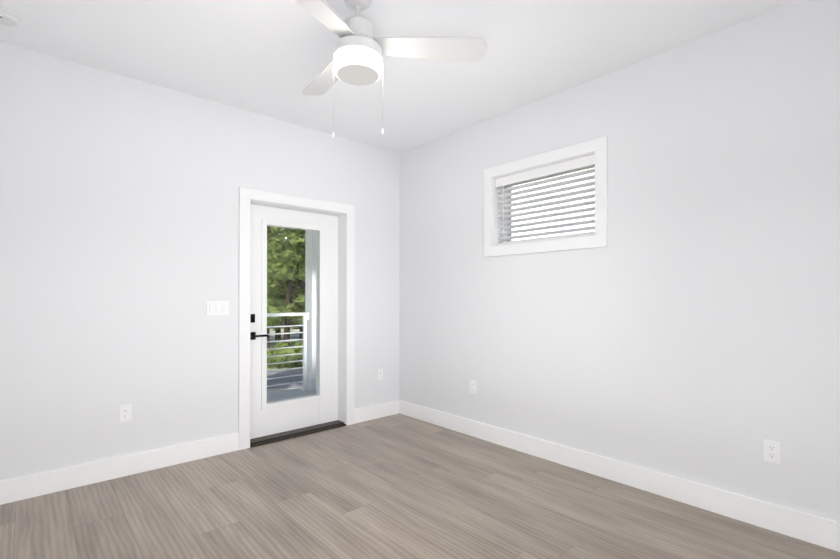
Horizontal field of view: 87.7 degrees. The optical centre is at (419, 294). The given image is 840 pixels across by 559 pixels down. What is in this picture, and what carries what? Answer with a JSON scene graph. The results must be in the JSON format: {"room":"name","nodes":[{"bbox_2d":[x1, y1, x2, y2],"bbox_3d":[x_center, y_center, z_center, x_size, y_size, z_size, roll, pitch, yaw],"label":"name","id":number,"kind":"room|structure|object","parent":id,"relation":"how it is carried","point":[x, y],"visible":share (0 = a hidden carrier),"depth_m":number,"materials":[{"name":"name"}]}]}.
{"room":"empty bedroom","nodes":[
{"label":"empty bedroom","id":0,"kind":"room"},
{"bbox_2d":[0,41,398,480],"bbox_3d":[-1.683,-0.124,3.477,4.150,2.760,0.200,0,0,-42],"label":"wall","id":1,"kind":"structure","parent":0,"point":[119,231],"depth_m":3.07,"materials":[{"name":"white paint"}]},
{"bbox_2d":[119,404,131,421],"bbox_3d":[-2.032,0.823,3.019,0.070,0.114,0.008,0,0,-42],"label":"electrical outlet","id":2,"kind":"object","parent":1,"relation":"attached to","point":[125,413],"visible":1,"depth_m":3.02,"materials":[{"name":"white plastic"}]},
{"bbox_2d":[0,400,398,504],"bbox_3d":[-1.617,1.185,3.384,3.734,0.140,0.016,0,0,-42],"label":"baseboard","id":3,"kind":"structure","parent":1,"relation":"attached to","point":[36,485],"depth_m":3.01,"materials":[{"name":"white paint"}]},
{"bbox_2d":[206,301,228,315],"bbox_3d":[-1.582,0.110,3.424,0.166,0.114,0.012,0,0,-42],"label":"switch plate","id":4,"kind":"object","parent":1,"relation":"attached to","point":[213,308],"visible":1,"depth_m":3.42,"materials":[{"name":"white plastic"}]},
{"bbox_2d":[238,187,354,449],"bbox_3d":[-1.118,0.198,3.967,1.098,2.120,0.222,0,0,-42],"label":"door frame","id":5,"kind":"structure","parent":1,"relation":"attached to","point":[247,196],"depth_m":3.97,"materials":[{"name":"white paint"}]},
{"bbox_2d":[250,204,345,447],"bbox_3d":[-1.119,0.245,3.968,0.916,2.027,0.218,0,0,-42],"label":"entry door","id":6,"kind":"structure","parent":1,"relation":"in","point":[277,420],"depth_m":4.00,"materials":[{"name":"white paint"}]},
{"bbox_2d":[377,369,382,380],"bbox_3d":[-0.407,0.826,4.475,0.070,0.114,0.008,0,0,-42],"label":"electrical outlet","id":7,"kind":"object","parent":1,"relation":"attached to","point":[379,374],"visible":1,"depth_m":4.47,"materials":[{"name":"white plastic"}]},
{"bbox_2d":[0,0,796,153],"bbox_3d":[-0.231,-1.589,1.866,4.150,0.150,4.550,0,0,-42],"label":"ceiling","id":8,"kind":"structure","parent":0,"point":[272,58],"depth_m":2.68,"materials":[{"name":"white paint"}]},
{"bbox_2d":[0,6,19,26],"bbox_3d":[-2.244,-1.490,2.351,0.140,0.042,0.140,0,0,-42],"label":"smoke detector","id":9,"kind":"object","parent":8,"relation":"attached to","point":[8,17],"visible":1,"depth_m":2.35,"materials":[{"name":"white plastic"}]},
{"bbox_2d":[294,0,487,137],"bbox_3d":[-0.418,-1.154,2.291,1.180,0.715,1.109,0,0,-42],"label":"ceiling fan","id":10,"kind":"object","parent":8,"relation":"hanging from","point":[359,50],"visible":1,"depth_m":2.21,"materials":[{"name":"white"}]},
{"bbox_2d":[0,414,839,558],"bbox_3d":[-0.231,1.296,1.849,4.150,0.100,4.550,0,0,-42],"label":"floor","id":11,"kind":"structure","parent":0,"point":[398,486],"depth_m":2.50,"materials":[{"name":"brown wood"}]},
{"bbox_2d":[399,0,839,521],"bbox_3d":[1.306,-0.127,3.101,0.200,2.760,4.350,0,0,-42],"label":"wall","id":12,"kind":"structure","parent":0,"point":[685,324],"depth_m":2.68,"materials":[{"name":"white paint"}]},
{"bbox_2d":[470,380,475,393],"bbox_3d":[0.467,0.825,3.876,0.008,0.114,0.070,0,0,-42],"label":"electrical outlet","id":13,"kind":"object","parent":12,"relation":"attached to","point":[472,387],"visible":1,"depth_m":3.87,"materials":[{"name":"white plastic"}]},
{"bbox_2d":[484,136,607,256],"bbox_3d":[0.988,-0.697,3.440,0.215,0.755,1.075,0,0,-42],"label":"window","id":14,"kind":"structure","parent":12,"relation":"in","point":[599,148],"depth_m":3.34,"materials":[{"name":"white paint"}]},
{"bbox_2d":[495,154,594,245],"bbox_3d":[0.963,-0.699,3.418,0.072,0.567,0.883,0,0,-42],"label":"window blind","id":15,"kind":"object","parent":14,"relation":"attached to","point":[573,164],"visible":0.81,"depth_m":3.38,"materials":[{"name":"white plastic"}]},
{"bbox_2d":[399,400,839,551],"bbox_3d":[1.159,1.183,3.096,0.016,0.140,4.150,0,0,-42],"label":"baseboard","id":16,"kind":"structure","parent":12,"relation":"attached to","point":[812,529],"depth_m":2.72,"materials":[{"name":"white paint"}]},
{"bbox_2d":[764,439,780,463],"bbox_3d":[1.864,0.834,2.317,0.008,0.114,0.070,0,0,-42],"label":"electrical outlet","id":17,"kind":"object","parent":12,"relation":"attached to","point":[771,451],"visible":1,"depth_m":2.31,"materials":[{"name":"white plastic"}]},
{"label":"outside","id":18,"kind":"structure","parent":0,"visible":0},
{"bbox_2d":[267,324,301,392],"bbox_3d":[-23.191,4.554,37.753,170.000,0.200,160.000,0,0,-42],"label":"ground","id":19,"kind":"structure","parent":18,"point":[295,336],"depth_m":39.49,"materials":[{"name":"grey concrete"}]},
{"bbox_2d":[269,227,288,340],"bbox_3d":[-13.730,-1.385,40.572,6.427,11.740,7.196,0,0,-42],"label":"tree","id":20,"kind":"object","parent":19,"relation":"on","point":[279,335],"depth_m":40.77,"materials":[{"name":"green plant"}]},
{"bbox_2d":[267,226,292,348],"bbox_3d":[-12.347,-1.157,35.421,6.753,11.212,7.056,0,0,-42],"label":"tree","id":21,"kind":"object","parent":19,"relation":"on","point":[269,263],"depth_m":34.81,"materials":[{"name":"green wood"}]},
{"bbox_2d":[267,345,295,368],"bbox_3d":[-8.715,3.848,26.777,2.449,1.576,2.715,0,0,-42],"label":"tree","id":22,"kind":"object","parent":19,"relation":"on","point":[269,359],"depth_m":26.06,"materials":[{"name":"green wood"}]},
{"bbox_2d":[267,226,300,278],"bbox_3d":[-6.667,-1.306,14.771,4.348,11.274,3.933,0,0,-42],"label":"tree","id":23,"kind":"object","parent":19,"relation":"on","point":[286,269],"depth_m":14.95,"materials":[{"name":"green plant"}]},
{"bbox_2d":[267,369,302,388],"bbox_3d":[-5.555,4.358,22.846,120.000,0.020,5.201,0,0,-5],"label":"road","id":24,"kind":"structure","parent":19,"relation":"on","point":[286,373],"depth_m":22.24,"materials":[{"name":"grey asphalt"}]},
{"bbox_2d":[267,228,304,346],"bbox_3d":[-8.779,-0.789,29.451,4.414,10.424,4.613,0,0,-42],"label":"tree","id":25,"kind":"object","parent":19,"relation":"on","point":[286,320],"depth_m":28.94,"materials":[{"name":"green plant"}]},
{"bbox_2d":[267,239,304,347],"bbox_3d":[-9.586,-1.123,32.728,6.653,11.122,6.862,0,0,-42],"label":"tree","id":26,"kind":"object","parent":19,"relation":"on","point":[275,301],"depth_m":31.77,"materials":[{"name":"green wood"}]},
{"bbox_2d":[271,340,302,368],"bbox_3d":[-7.488,3.764,26.806,3.468,2.072,2.993,0,0,-42],"label":"tree","id":27,"kind":"object","parent":19,"relation":"on","point":[292,357],"depth_m":25.84,"materials":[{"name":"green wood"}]},
{"bbox_2d":[270,229,304,288],"bbox_3d":[-6.700,-1.501,28.759,5.736,11.838,6.409,0,0,-42],"label":"tree","id":28,"kind":"object","parent":19,"relation":"on","point":[275,257],"depth_m":27.81,"materials":[{"name":"green plant"}]},
{"bbox_2d":[296,309,304,324],"bbox_3d":[-5.203,-0.971,28.976,6.084,10.772,5.660,0,0,-42],"label":"tree","id":29,"kind":"object","parent":19,"relation":"on","point":[300,318],"depth_m":27.23,"materials":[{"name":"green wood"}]},
{"bbox_2d":[300,257,304,274],"bbox_3d":[-1.586,-1.822,13.501,4.306,12.295,4.623,0,0,-42],"label":"tree","id":30,"kind":"object","parent":19,"relation":"on","point":[303,269],"depth_m":13.55,"materials":[{"name":"green plant"}]},
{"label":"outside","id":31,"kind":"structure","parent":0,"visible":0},
{"bbox_2d":[267,388,315,401],"bbox_3d":[-2.351,1.350,4.214,4.150,0.120,1.799,0,0,-42],"label":"porch deck","id":32,"kind":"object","parent":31,"point":[284,394],"depth_m":5.65,"materials":[{"name":"grey wood"}]},
{"bbox_2d":[267,312,308,390],"bbox_3d":[-2.957,0.767,4.693,3.841,1.050,0.080,0,0,-42],"label":"porch railing","id":33,"kind":"object","parent":32,"relation":"on","point":[304,346],"depth_m":5.80,"materials":[{"name":"white metal"}]},
{"bbox_2d":[305,230,315,390],"bbox_3d":[-1.448,0.055,6.046,0.240,2.490,0.235,0,0,-42],"label":"porch column","id":34,"kind":"structure","parent":32,"relation":"on","point":[311,321],"depth_m":5.94,"materials":[{"name":"white paint"}]}
]}

